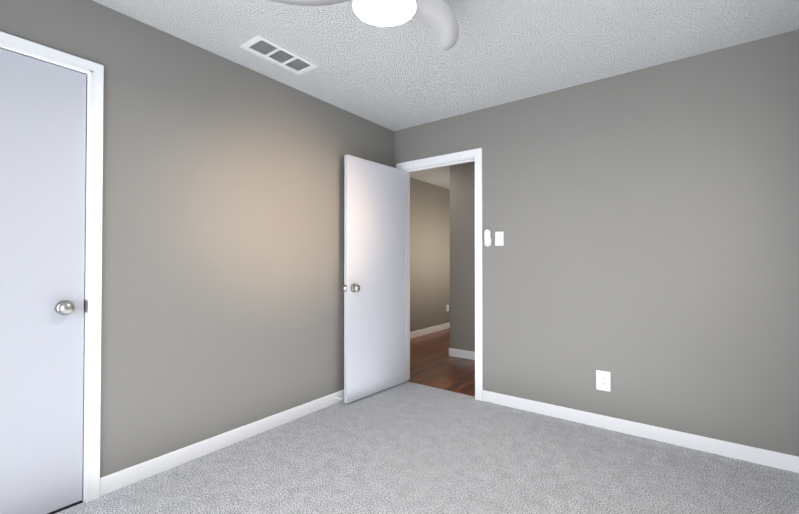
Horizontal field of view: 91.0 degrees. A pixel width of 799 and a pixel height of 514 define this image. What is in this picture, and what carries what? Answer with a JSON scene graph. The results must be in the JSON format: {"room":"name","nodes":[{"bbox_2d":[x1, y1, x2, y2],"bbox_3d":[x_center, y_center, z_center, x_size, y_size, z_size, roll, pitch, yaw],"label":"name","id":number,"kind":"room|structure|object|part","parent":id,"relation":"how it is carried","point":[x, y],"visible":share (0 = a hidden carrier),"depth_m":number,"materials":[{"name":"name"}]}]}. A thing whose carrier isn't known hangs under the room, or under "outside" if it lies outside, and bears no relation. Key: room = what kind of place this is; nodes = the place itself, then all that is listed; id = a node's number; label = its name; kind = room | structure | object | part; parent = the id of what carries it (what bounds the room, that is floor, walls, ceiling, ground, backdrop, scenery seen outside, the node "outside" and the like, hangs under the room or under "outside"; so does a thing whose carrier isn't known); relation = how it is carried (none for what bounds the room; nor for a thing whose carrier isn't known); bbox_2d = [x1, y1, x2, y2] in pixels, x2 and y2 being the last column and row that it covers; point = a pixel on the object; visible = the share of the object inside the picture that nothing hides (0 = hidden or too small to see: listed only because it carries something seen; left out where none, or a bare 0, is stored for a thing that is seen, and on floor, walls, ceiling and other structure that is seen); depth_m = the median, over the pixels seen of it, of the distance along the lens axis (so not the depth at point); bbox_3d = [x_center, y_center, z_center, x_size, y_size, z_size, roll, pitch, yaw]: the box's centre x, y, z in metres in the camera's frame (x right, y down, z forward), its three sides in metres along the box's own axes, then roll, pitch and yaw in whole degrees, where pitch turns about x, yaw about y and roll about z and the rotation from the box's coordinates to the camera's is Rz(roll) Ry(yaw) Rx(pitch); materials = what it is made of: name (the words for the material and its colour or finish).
{"room":"empty bedroom","nodes":[
{"label":"empty bedroom","id":0,"kind":"room"},
{"bbox_2d":[0,0,393,477],"bbox_3d":[-1.286,-0.036,2.329,0.120,2.450,3.940,-1,-1,37],"label":"wall","id":1,"kind":"structure","parent":0,"point":[222,304],"depth_m":2.37,"materials":[{"name":"grey paint"}]},
{"bbox_2d":[0,48,86,513],"bbox_3d":[-1.744,0.137,1.597,0.100,2.063,0.755,-1,-1,37],"label":"closet door","id":2,"kind":"structure","parent":1,"relation":"in","point":[42,176],"depth_m":1.78,"materials":[{"name":"white wood"}]},
{"bbox_3d":[-1.549,0.238,1.825,0.065,0.068,0.068,-1,-1,37],"label":"knob","id":3,"kind":"part","parent":2,"relation":"part of","materials":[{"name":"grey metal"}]},
{"bbox_2d":[0,31,103,502],"bbox_3d":[-1.794,0.111,1.635,0.140,2.140,0.882,-1,-1,37],"label":"trim","id":4,"kind":"structure","parent":1,"relation":"attached to","point":[93,72],"depth_m":1.92,"materials":[{"name":"white wood"}]},
{"bbox_2d":[100,389,343,495],"bbox_3d":[-0.768,1.151,2.896,0.012,0.090,2.388,-1,-1,37],"label":"baseboard","id":5,"kind":"structure","parent":1,"relation":"attached to","point":[112,482],"depth_m":2.36,"materials":[{"name":"white wood"}]},
{"bbox_2d":[55,381,798,513],"bbox_3d":[-0.049,1.209,1.489,2.850,0.060,3.865,-1,-1,37],"label":"floor carpet","id":6,"kind":"object","parent":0,"point":[406,447],"visible":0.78,"depth_m":2.16,"materials":[{"name":"grey carpet"}]},
{"bbox_2d":[410,178,449,331],"bbox_3d":[0.307,0.013,6.285,0.120,2.450,4.300,-1,-1,37],"label":"wall","id":7,"kind":"structure","parent":0,"point":[429,252],"depth_m":6.42,"materials":[{"name":"paint"}]},
{"bbox_2d":[410,323,449,338],"bbox_3d":[0.360,1.196,6.230,0.012,0.098,4.060,-1,-1,37],"label":"baseboard","id":8,"kind":"structure","parent":7,"relation":"attached to","point":[429,330],"depth_m":6.39,"materials":[{"name":"white wood"}]},
{"bbox_2d":[408,328,474,396],"bbox_3d":[1.608,1.260,5.321,3.340,0.052,4.255,-1,-1,37],"label":"floor","id":9,"kind":"structure","parent":0,"point":[433,363],"depth_m":4.38,"materials":[{"name":"brown wood"}]},
{"bbox_2d":[92,0,798,188],"bbox_3d":[0.752,-1.297,3.503,4.190,0.100,8.240,-1,-1,37],"label":"ceiling","id":10,"kind":"structure","parent":0,"point":[411,72],"depth_m":2.31,"materials":[{"name":"white paint"}]},
{"bbox_2d":[240,34,318,74],"bbox_3d":[-0.740,-1.254,2.460,0.195,0.010,0.440,-1,-1,37],"label":"ceiling vent","id":11,"kind":"object","parent":10,"relation":"in","point":[271,51],"visible":1,"depth_m":2.44,"materials":[{"name":"white metal"}]},
{"bbox_2d":[269,0,458,50],"bbox_3d":[0.029,-1.120,1.634,1.018,0.298,0.914,-1,-1,37],"label":"ceiling fan","id":12,"kind":"object","parent":10,"relation":"hanging from","point":[439,17],"visible":1,"depth_m":1.67,"materials":[{"name":"grey"}]},
{"bbox_3d":[-0.378,-1.080,1.594,0.416,0.041,0.361,-1,-1,37],"label":"blade","id":13,"kind":"part","parent":12,"relation":"part of","materials":[{"name":"grey"}]},
{"bbox_2d":[353,0,415,25],"bbox_3d":[-0.059,-0.977,1.544,0.247,0.008,0.247,-1,-1,37],"label":"diffuser","id":14,"kind":"object","parent":12,"relation":"attached to","point":[374,12],"depth_m":1.56,"materials":[{"name":"white glass"}]},
{"bbox_3d":[0.149,-1.078,1.786,0.200,0.041,0.527,-1,-1,37],"label":"blade","id":15,"kind":"part","parent":12,"relation":"part of","materials":[{"name":"grey plastic"}]},
{"bbox_2d":[450,164,457,348],"bbox_3d":[1.596,0.010,6.086,0.120,2.450,3.070,-1,-1,37],"label":"wall","id":16,"kind":"structure","parent":0,"point":[453,168],"depth_m":4.86,"materials":[{"name":"paint"}]},
{"bbox_2d":[458,162,474,351],"bbox_3d":[1.598,-0.012,4.240,2.040,2.450,0.120,-1,-1,37],"label":"wall","id":17,"kind":"structure","parent":0,"point":[462,256],"depth_m":4.76,"materials":[{"name":"paint"}]},
{"bbox_2d":[452,348,474,359],"bbox_3d":[1.460,1.172,4.249,2.050,0.098,0.016,-1,-1,37],"label":"baseboard","id":18,"kind":"structure","parent":17,"relation":"attached to","point":[465,354],"depth_m":4.75,"materials":[{"name":"white wood"}]},
{"bbox_2d":[394,29,798,455],"bbox_3d":[0.680,-0.023,3.392,4.190,2.450,0.120,-1,-1,37],"label":"wall","id":19,"kind":"structure","parent":0,"point":[646,222],"depth_m":2.58,"materials":[{"name":"grey paint"}]},
{"bbox_2d":[344,155,404,402],"bbox_3d":[-0.211,0.179,3.502,0.205,2.025,0.781,-1,-1,40],"label":"hall door","id":20,"kind":"structure","parent":19,"relation":"in","point":[374,270],"depth_m":3.43,"materials":[{"name":"white wood"}]},
{"bbox_3d":[-0.211,0.183,3.502,0.165,1.690,0.774,-1,-1,37],"label":"hall door hardware","id":21,"kind":"part","parent":20,"relation":"part of","materials":[{"name":"silver metal"}]},
{"bbox_2d":[396,148,482,400],"bbox_3d":[0.368,0.145,3.611,0.905,2.120,0.140,-1,-1,37],"label":"door frame","id":22,"kind":"structure","parent":19,"relation":"attached to","point":[462,157],"depth_m":3.33,"materials":[{"name":"white wood"}]},
{"bbox_2d":[484,229,491,246],"bbox_3d":[0.733,-0.158,3.264,0.058,0.142,0.023,-1,-1,37],"label":"remote","id":23,"kind":"object","parent":19,"relation":"attached to","point":[487,239],"visible":1,"depth_m":3.25,"materials":[{"name":"white plastic"}]},
{"bbox_2d":[495,232,503,245],"bbox_3d":[0.813,-0.150,3.207,0.070,0.114,0.019,-1,-1,37],"label":"switch plate","id":24,"kind":"object","parent":19,"relation":"attached to","point":[499,238],"visible":1,"depth_m":3.21,"materials":[{"name":"white plastic"}]},
{"bbox_2d":[596,370,610,391],"bbox_3d":[1.423,0.864,2.743,0.089,0.136,0.007,-1,-1,37],"label":"outlet","id":25,"kind":"object","parent":19,"relation":"attached to","point":[603,380],"visible":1,"depth_m":2.74,"materials":[{"name":"white plastic"}]},
{"bbox_2d":[483,390,798,472],"bbox_3d":[1.449,1.149,2.715,1.885,0.090,0.016,-1,-1,37],"label":"baseboard","id":26,"kind":"structure","parent":19,"relation":"attached to","point":[769,458],"depth_m":2.54,"materials":[{"name":"white wood"}]}
]}

